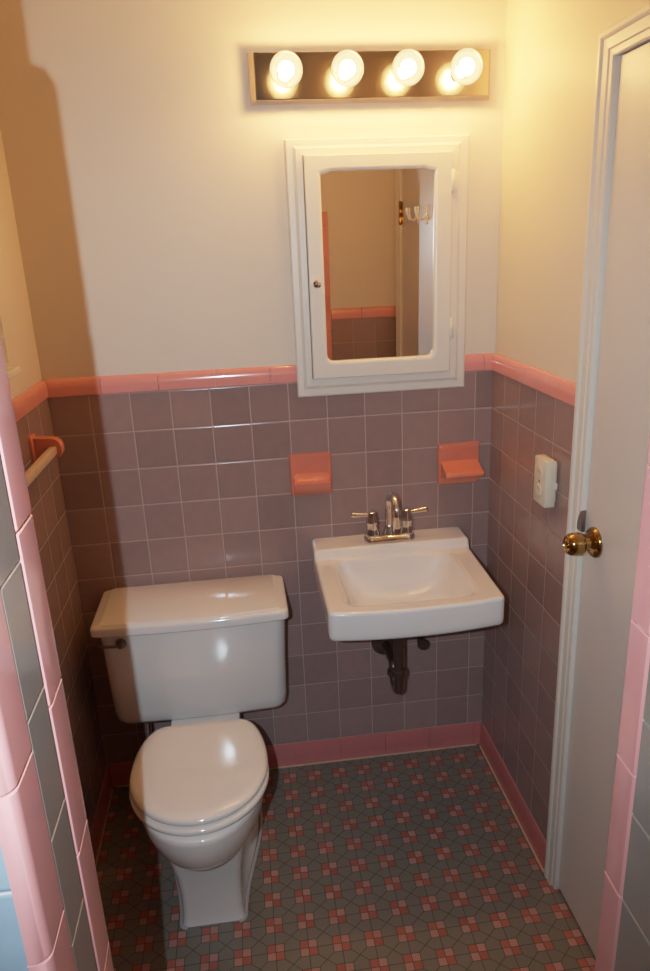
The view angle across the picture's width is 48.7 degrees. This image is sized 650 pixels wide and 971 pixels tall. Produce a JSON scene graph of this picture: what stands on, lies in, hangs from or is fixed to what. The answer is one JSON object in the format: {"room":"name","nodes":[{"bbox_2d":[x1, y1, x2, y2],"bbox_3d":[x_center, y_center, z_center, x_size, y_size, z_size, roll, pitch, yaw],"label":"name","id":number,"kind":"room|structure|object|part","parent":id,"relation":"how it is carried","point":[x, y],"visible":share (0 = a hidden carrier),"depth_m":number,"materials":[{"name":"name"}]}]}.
{"room":"bathroom","nodes":[
{"label":"bathroom","id":0,"kind":"room"},
{"bbox_2d":[0,128,106,832],"bbox_3d":[-0.652,0.267,0.654,0.156,2.420,2.808,-4,18,-6],"label":"wall","id":1,"kind":"structure","parent":0,"point":[29,392],"depth_m":1.89,"materials":[{"name":"white paint"}]},
{"bbox_2d":[0,309,20,387],"bbox_3d":[-0.728,-0.506,1.152,0.130,0.840,0.777,-4,18,-6],"label":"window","id":2,"kind":"structure","parent":1,"relation":"in","point":[12,371],"depth_m":1.60,"materials":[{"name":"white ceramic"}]},
{"bbox_3d":[-0.712,-0.129,1.276,0.130,0.046,0.777,-4,18,-6],"label":"sill","id":3,"kind":"part","parent":2,"relation":"part of","materials":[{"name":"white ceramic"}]},
{"bbox_2d":[25,433,64,485],"bbox_3d":[-0.654,-0.002,1.509,0.078,0.078,0.629,-4,18,-6],"label":"towel bar","id":4,"kind":"object","parent":1,"relation":"attached to","point":[43,449],"visible":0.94,"depth_m":1.76,"materials":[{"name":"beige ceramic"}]},
{"bbox_3d":[-0.638,-0.002,1.511,0.018,0.020,0.587,-4,18,-6],"label":"rail","id":5,"kind":"part","parent":4,"relation":"part of","materials":[{"name":"beige plastic"}]},
{"bbox_2d":[90,766,113,867],"bbox_3d":[-0.616,1.161,1.673,0.022,0.084,1.408,-4,18,-6],"label":"baseboard","id":6,"kind":"structure","parent":1,"relation":"attached to","point":[104,801],"depth_m":2.18,"materials":[{"name":"pink tile"}]},
{"bbox_2d":[0,0,506,783],"bbox_3d":[-0.139,-0.231,2.105,1.556,2.420,0.136,-4,18,-6],"label":"wall","id":7,"kind":"structure","parent":0,"point":[148,188],"depth_m":1.95,"materials":[{"name":"white paint"}]},
{"bbox_2d":[109,722,479,787],"bbox_3d":[-0.083,0.898,2.407,1.243,0.084,0.022,-4,18,-6],"label":"baseboard","id":8,"kind":"structure","parent":7,"relation":"attached to","point":[465,734],"depth_m":2.43,"materials":[{"name":"pink tile"}]},
{"bbox_2d":[289,452,331,495],"bbox_3d":[-0.039,-0.027,2.094,0.123,0.127,0.049,-4,18,-6],"label":"soap dish","id":9,"kind":"object","parent":7,"relation":"attached to","point":[310,473],"visible":1,"depth_m":2.10,"materials":[{"name":"pink ceramic"}]},
{"bbox_2d":[293,472,330,494],"bbox_3d":[-0.038,-0.004,2.099,0.105,0.068,0.043,-4,18,-6],"label":"tray","id":10,"kind":"object","parent":9,"relation":"on","point":[304,483],"depth_m":2.10,"materials":[{"name":"pink ceramic"}]},
{"bbox_2d":[247,48,490,104],"bbox_3d":[0.125,-1.012,1.754,0.618,0.114,0.144,-4,18,-6],"label":"vanity light bar","id":11,"kind":"object","parent":7,"relation":"attached to","point":[285,77],"visible":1,"depth_m":1.78,"materials":[{"name":"silver metal"}]},
{"bbox_2d":[276,72,292,84],"bbox_3d":[-0.099,-1.002,1.753,0.042,0.042,0.024,-4,18,-6],"label":"socket","id":12,"kind":"object","parent":11,"relation":"attached to","point":[282,81],"depth_m":1.74,"materials":[{"name":"silver metal"}]},
{"bbox_3d":[-0.093,-0.986,1.706,0.079,0.079,0.092,-4,18,-6],"label":"globe bulb","id":13,"kind":"part","parent":11,"relation":"part of","materials":[{"name":"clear glass"}]},
{"bbox_2d":[335,70,349,83],"bbox_3d":[0.047,-1.013,1.768,0.042,0.042,0.024,-4,18,-6],"label":"socket","id":14,"kind":"object","parent":11,"relation":"attached to","point":[339,77],"depth_m":1.76,"materials":[{"name":"silver metal"}]},
{"bbox_3d":[0.053,-0.998,1.721,0.079,0.079,0.092,-4,18,-6],"label":"globe bulb","id":15,"kind":"part","parent":11,"relation":"part of","materials":[{"name":"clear glass"}]},
{"bbox_2d":[395,67,407,82],"bbox_3d":[0.194,-1.024,1.784,0.042,0.042,0.024,-4,18,-6],"label":"socket","id":16,"kind":"object","parent":11,"relation":"attached to","point":[398,74],"depth_m":1.77,"materials":[{"name":"silver metal"}]},
{"bbox_3d":[0.200,-1.009,1.737,0.079,0.079,0.092,-4,18,-6],"label":"globe bulb","id":17,"kind":"part","parent":11,"relation":"part of","materials":[{"name":"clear glass"}]},
{"bbox_2d":[450,65,464,81],"bbox_3d":[0.338,-1.035,1.799,0.042,0.042,0.024,-4,18,-6],"label":"socket","id":18,"kind":"object","parent":11,"relation":"attached to","point":[457,75],"depth_m":1.79,"materials":[{"name":"silver metal"}]},
{"bbox_3d":[0.344,-1.020,1.752,0.079,0.079,0.092,-4,18,-6],"label":"globe bulb","id":19,"kind":"part","parent":11,"relation":"part of","materials":[{"name":"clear glass"}]},
{"bbox_2d":[284,135,468,396],"bbox_3d":[0.152,-0.578,1.939,0.484,0.664,0.066,-4,18,-6],"label":"medicine cabinet","id":20,"kind":"object","parent":7,"relation":"attached to","point":[378,225],"visible":1,"depth_m":1.93,"materials":[{"name":"white wood"}]},
{"bbox_3d":[-0.021,-0.536,1.909,0.023,0.023,0.024,-4,18,-6],"label":"knob","id":21,"kind":"part","parent":20,"relation":"part of","materials":[{"name":"silver metal"}]},
{"bbox_2d":[320,168,433,360],"bbox_3d":[0.146,-0.588,1.938,0.301,0.486,0.007,-4,18,-6],"label":"mirror glass","id":22,"kind":"object","parent":20,"relation":"attached to","point":[377,224],"depth_m":1.93,"materials":[{"name":"silver mirror"}]},
{"bbox_2d":[311,491,504,693],"bbox_3d":[0.220,0.346,2.033,0.469,0.611,0.456,-4,18,-6],"label":"sink","id":23,"kind":"object","parent":7,"relation":"attached to","point":[386,587],"visible":1,"depth_m":2.07,"materials":[{"name":"white ceramic"}]},
{"bbox_2d":[350,491,427,544],"bbox_3d":[0.194,0.095,2.087,0.231,0.166,0.129,-4,18,-6],"label":"faucet","id":24,"kind":"object","parent":23,"relation":"on","point":[395,517],"depth_m":2.12,"materials":[{"name":"silver metal"}]},
{"bbox_2d":[311,527,504,640],"bbox_3d":[0.218,0.294,2.015,0.469,0.171,0.451,-4,18,-6],"label":"basin","id":25,"kind":"object","parent":23,"relation":"in","point":[426,582],"depth_m":2.05,"materials":[{"name":"white ceramic"}]},
{"bbox_2d":[437,441,483,484],"bbox_3d":[0.405,-0.057,2.126,0.127,0.127,0.080,-4,18,-6],"label":"toothbrush holder","id":26,"kind":"object","parent":7,"relation":"attached to","point":[458,462],"visible":1,"depth_m":2.14,"materials":[{"name":"pink ceramic"}]},
{"bbox_2d":[441,459,483,478],"bbox_3d":[0.406,-0.043,2.128,0.113,0.060,0.074,-4,18,-6],"label":"shelf","id":27,"kind":"object","parent":26,"relation":"attached to","point":[450,468],"depth_m":2.12,"materials":[{"name":"pink ceramic"}]},
{"bbox_2d":[0,335,649,970],"bbox_3d":[0.056,0.247,0.622,1.272,2.420,0.155,-4,18,-6],"label":"wall","id":28,"kind":"structure","parent":0,"point":[52,918],"depth_m":0.58,"materials":[{"name":"pink tile"}]},
{"bbox_2d":[96,744,595,970],"bbox_3d":[0.090,1.403,1.140,1.556,0.100,3.050,-4,18,-6],"label":"floor","id":29,"kind":"structure","parent":0,"point":[416,861],"depth_m":1.95,"materials":[{"name":"tile"}]},
{"bbox_2d":[90,574,288,929],"bbox_3d":[-0.338,0.728,1.951,0.534,0.717,0.699,-4,18,-6],"label":"toilet","id":30,"kind":"object","parent":29,"relation":"on","point":[196,656],"visible":1,"depth_m":1.95,"materials":[{"name":"white ceramic"}]},
{"bbox_3d":[-0.576,0.435,1.946,0.071,0.029,0.022,-4,18,-6],"label":"flush lever","id":31,"kind":"part","parent":30,"relation":"part of","materials":[{"name":"silver metal"}]},
{"bbox_3d":[-0.378,0.339,2.049,0.534,0.036,0.254,-4,18,-6],"label":"tank lid","id":32,"kind":"part","parent":30,"relation":"part of","materials":[{"name":"white ceramic"}]},
{"bbox_3d":[-0.369,0.500,2.112,0.512,0.322,0.218,-4,18,-6],"label":"tank","id":33,"kind":"part","parent":30,"relation":"part of","materials":[{"name":"white ceramic"}]},
{"bbox_3d":[-0.313,0.706,1.793,0.342,0.022,0.368,-4,18,-6],"label":"seat lid","id":34,"kind":"part","parent":30,"relation":"part of","materials":[{"name":"white plastic"}]},
{"bbox_3d":[-0.311,0.815,1.851,0.330,0.176,0.450,-4,18,-6],"label":"bowl","id":35,"kind":"part","parent":30,"relation":"part of","materials":[{"name":"white ceramic"}]},
{"bbox_2d":[482,0,649,839],"bbox_3d":[0.736,0.159,0.801,0.156,2.420,2.808,-4,18,-6],"label":"wall","id":36,"kind":"structure","parent":0,"point":[551,46],"depth_m":1.80,"materials":[{"name":"white paint"}]},
{"bbox_2d":[479,723,545,872],"bbox_3d":[0.571,0.934,2.210,0.022,0.084,0.548,-4,18,-6],"label":"baseboard","id":37,"kind":"structure","parent":36,"relation":"attached to","point":[530,829],"depth_m":2.17,"materials":[{"name":"pink tile"}]},
{"bbox_2d":[533,454,557,507],"bbox_3d":[0.534,-0.011,1.740,0.035,0.116,0.072,-4,18,-6],"label":"electrical outlet box","id":38,"kind":"object","parent":36,"relation":"attached to","point":[545,473],"visible":1,"depth_m":1.72,"materials":[{"name":"beige plastic"}]},
{"bbox_2d":[536,484,540,495],"bbox_3d":[0.519,0.011,1.746,0.003,0.030,0.030,-4,18,-6],"label":"socket","id":39,"kind":"object","parent":38,"relation":"attached to","point":[538,486],"depth_m":1.74,"materials":[{"name":"beige plastic"}]},
{"bbox_2d":[537,466,541,478],"bbox_3d":[0.517,-0.031,1.732,0.003,0.030,0.030,-4,18,-6],"label":"socket","id":40,"kind":"object","parent":38,"relation":"attached to","point":[539,468],"depth_m":1.73,"materials":[{"name":"beige plastic"}]},
{"bbox_3d":[0.547,-0.011,1.739,0.009,0.096,0.066,-4,18,-6],"label":"mounting plate","id":41,"kind":"part","parent":38,"relation":"part of","materials":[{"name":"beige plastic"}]},
{"bbox_2d":[544,2,649,889],"bbox_3d":[0.625,0.224,1.284,0.044,2.007,0.801,-4,18,-6],"label":"trim","id":42,"kind":"structure","parent":36,"relation":"attached to","point":[632,31],"depth_m":1.50,"materials":[{"name":"white wood"}]},
{"bbox_2d":[558,42,649,956],"bbox_3d":[0.607,0.246,1.283,0.104,1.946,0.702,-4,18,-6],"label":"door","id":43,"kind":"structure","parent":36,"relation":"in","point":[608,548],"depth_m":1.47,"materials":[{"name":"paint"}]},
{"bbox_3d":[0.552,0.126,1.551,0.066,0.068,0.068,-4,18,-6],"label":"knob","id":44,"kind":"part","parent":43,"relation":"part of","materials":[{"name":"gold metal"}]}
]}

